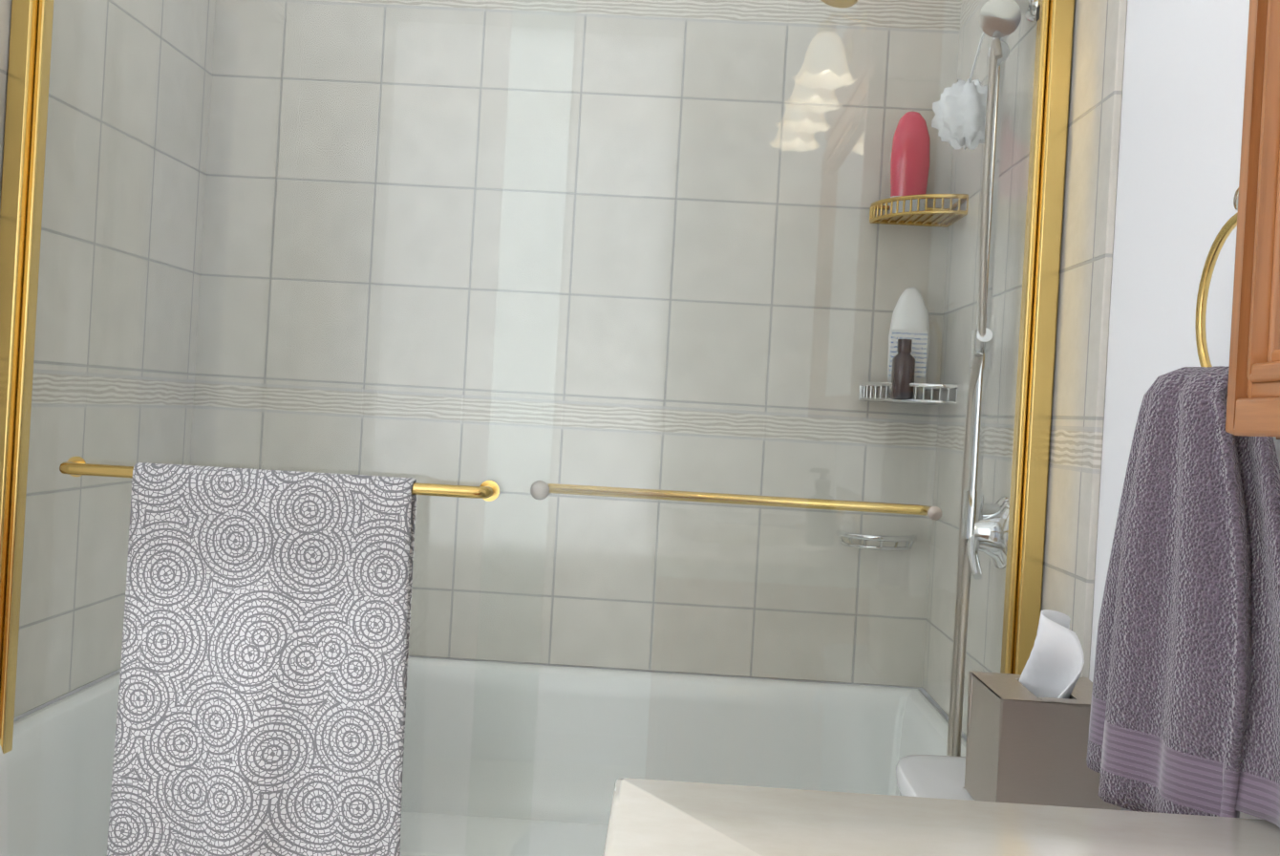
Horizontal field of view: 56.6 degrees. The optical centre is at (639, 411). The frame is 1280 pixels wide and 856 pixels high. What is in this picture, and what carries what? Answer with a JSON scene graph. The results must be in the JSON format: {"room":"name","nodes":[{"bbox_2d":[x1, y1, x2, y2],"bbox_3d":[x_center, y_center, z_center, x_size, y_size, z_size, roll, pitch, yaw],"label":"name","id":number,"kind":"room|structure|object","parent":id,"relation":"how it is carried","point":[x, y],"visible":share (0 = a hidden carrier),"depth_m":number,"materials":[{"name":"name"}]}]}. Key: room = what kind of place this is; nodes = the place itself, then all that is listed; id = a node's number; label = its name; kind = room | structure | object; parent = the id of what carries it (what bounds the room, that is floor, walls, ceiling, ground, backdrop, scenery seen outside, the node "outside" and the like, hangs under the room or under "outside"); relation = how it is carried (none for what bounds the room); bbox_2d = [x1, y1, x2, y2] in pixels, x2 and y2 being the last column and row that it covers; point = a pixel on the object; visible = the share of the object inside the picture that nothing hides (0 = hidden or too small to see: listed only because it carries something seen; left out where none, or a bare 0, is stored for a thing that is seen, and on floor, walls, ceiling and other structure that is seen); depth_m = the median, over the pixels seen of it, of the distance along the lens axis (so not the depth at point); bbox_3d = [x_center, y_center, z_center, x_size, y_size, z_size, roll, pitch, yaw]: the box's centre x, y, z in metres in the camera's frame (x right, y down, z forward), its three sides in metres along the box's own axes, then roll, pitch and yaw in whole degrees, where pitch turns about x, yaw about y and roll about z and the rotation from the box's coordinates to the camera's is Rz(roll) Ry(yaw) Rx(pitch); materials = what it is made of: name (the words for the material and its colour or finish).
{"room":"bathroom","nodes":[
{"label":"bathroom","id":0,"kind":"room"},
{"bbox_2d":[13,669,120,721],"bbox_3d":[-1.005,-0.089,0.960,0.100,2.415,2.936,3,0,2],"label":"wall","id":1,"kind":"structure","parent":0,"point":[67,694],"depth_m":1.98,"materials":[{"name":"beige tile"}]},
{"bbox_2d":[0,0,215,717],"bbox_3d":[-0.929,0.067,1.969,0.010,2.112,0.893,3,0,2],"label":"tiled wall","id":2,"kind":"structure","parent":1,"relation":"attached to","point":[124,181],"depth_m":2.03,"materials":[{"name":"beige tile"}]},
{"bbox_2d":[408,655,925,695],"bbox_3d":[-0.203,-0.044,2.455,1.620,2.415,0.100,3,0,2],"label":"wall","id":3,"kind":"structure","parent":0,"point":[923,691],"depth_m":2.40,"materials":[{"name":"beige tile"}]},
{"bbox_2d":[190,0,960,687],"bbox_3d":[-0.144,-0.217,2.398,1.520,1.457,0.010,3,0,2],"label":"tiled wall","id":4,"kind":"structure","parent":3,"relation":"attached to","point":[249,164],"depth_m":2.39,"materials":[{"name":"beige tile"}]},
{"bbox_2d":[858,110,968,405],"bbox_3d":[0.531,-0.299,2.296,0.163,0.567,0.163,3,0,2],"label":"corner shelf","id":5,"kind":"object","parent":4,"relation":"attached to","point":[905,166],"depth_m":2.29,"materials":[{"name":"gold metal"}]},
{"bbox_2d":[925,0,1279,819],"bbox_3d":[0.611,0.002,0.912,0.100,2.415,3.136,3,0,2],"label":"wall","id":6,"kind":"structure","parent":0,"point":[1182,124],"depth_m":1.32,"materials":[{"name":"white paint"}]},
{"bbox_2d":[922,0,1127,735],"bbox_3d":[0.578,0.151,1.925,0.010,2.112,0.893,3,0,2],"label":"tiled wall","id":7,"kind":"structure","parent":6,"relation":"attached to","point":[1083,307],"depth_m":1.65,"materials":[{"name":"beige tile"}]},
{"bbox_2d":[820,0,1038,756],"bbox_3d":[0.409,-0.066,2.064,0.357,1.318,0.619,3,0,2],"label":"shower fixture","id":8,"kind":"object","parent":7,"relation":"attached to","point":[964,134],"depth_m":1.85,"materials":[{"name":"silver metal"}]},
{"bbox_2d":[1086,188,1279,827],"bbox_3d":[0.497,0.070,1.039,0.123,0.576,0.343,3,0,2],"label":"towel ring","id":9,"kind":"object","parent":6,"relation":"attached to","point":[1184,715],"visible":0.9,"depth_m":0.99,"materials":[{"name":"purple fabric"}]},
{"bbox_2d":[1225,0,1279,439],"bbox_3d":[0.413,-0.468,0.413,0.313,0.970,0.813,3,0,2],"label":"upper cabinet","id":10,"kind":"object","parent":6,"relation":"attached to","point":[1253,398],"visible":1,"depth_m":0.79,"materials":[{"name":"brown wood"}]},
{"bbox_3d":[-0.327,1.184,0.551,1.620,0.050,2.161,3,0,2],"label":"floor","id":11,"kind":"structure","parent":0,"visible":0},
{"bbox_2d":[0,657,966,855],"bbox_3d":[-0.215,0.837,2.007,1.498,0.655,0.772,3,0,2],"label":"bathtub","id":12,"kind":"object","parent":11,"relation":"on","point":[442,699],"depth_m":2.33,"materials":[{"name":"white ceramic"}]},
{"bbox_2d":[0,0,1074,753],"bbox_3d":[-0.183,0.102,1.691,1.497,1.832,0.064,3,0,2],"label":"shower door","id":13,"kind":"structure","parent":12,"relation":"on","point":[23,151],"depth_m":1.68,"materials":[{"name":"gold metal"}]},
{"bbox_2d":[0,0,576,855],"bbox_3d":[-0.515,0.106,1.699,0.773,1.754,0.006,3,0,2],"label":"glass panel","id":14,"kind":"object","parent":13,"relation":"attached to","point":[520,604],"visible":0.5,"depth_m":1.70,"materials":[{"name":"clear glass"}]},
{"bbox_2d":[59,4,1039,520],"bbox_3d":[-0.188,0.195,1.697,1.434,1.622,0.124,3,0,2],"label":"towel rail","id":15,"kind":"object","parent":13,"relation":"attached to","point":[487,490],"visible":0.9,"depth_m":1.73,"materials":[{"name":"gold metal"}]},
{"bbox_2d":[106,462,416,855],"bbox_3d":[-0.517,0.443,1.639,0.409,0.722,0.090,3,0,2],"label":"towel","id":16,"kind":"object","parent":15,"relation":"hanging from","point":[263,678],"visible":1,"depth_m":1.63,"materials":[{"name":"grey fabric"}]},
{"bbox_2d":[465,0,1038,855],"bbox_3d":[0.155,0.144,1.697,0.756,1.754,0.006,3,0,2],"label":"glass panel","id":17,"kind":"object","parent":13,"relation":"attached to","point":[748,2],"visible":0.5,"depth_m":1.70,"materials":[{"name":"clear glass"}]},
{"bbox_2d":[896,754,974,800],"bbox_3d":[0.136,0.809,1.323,0.774,0.751,0.483,3,0,2],"label":"toilet","id":18,"kind":"object","parent":11,"relation":"on","point":[932,776],"visible":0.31,"depth_m":1.45,"materials":[{"name":"white ceramic"}]},
{"bbox_2d":[962,609,1120,810],"bbox_3d":[0.453,0.336,1.334,0.136,0.225,0.136,3,0,2],"label":"tissue box","id":19,"kind":"object","parent":18,"relation":"on","point":[1027,734],"visible":0.79,"depth_m":1.27,"materials":[{"name":"grey cardboard"}]},
{"bbox_2d":[602,777,1279,855],"bbox_3d":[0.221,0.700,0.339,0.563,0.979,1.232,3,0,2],"label":"countertop","id":20,"kind":"structure","parent":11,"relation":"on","point":[657,818],"depth_m":0.88,"materials":[{"name":"cream cultured marble"}]}
]}

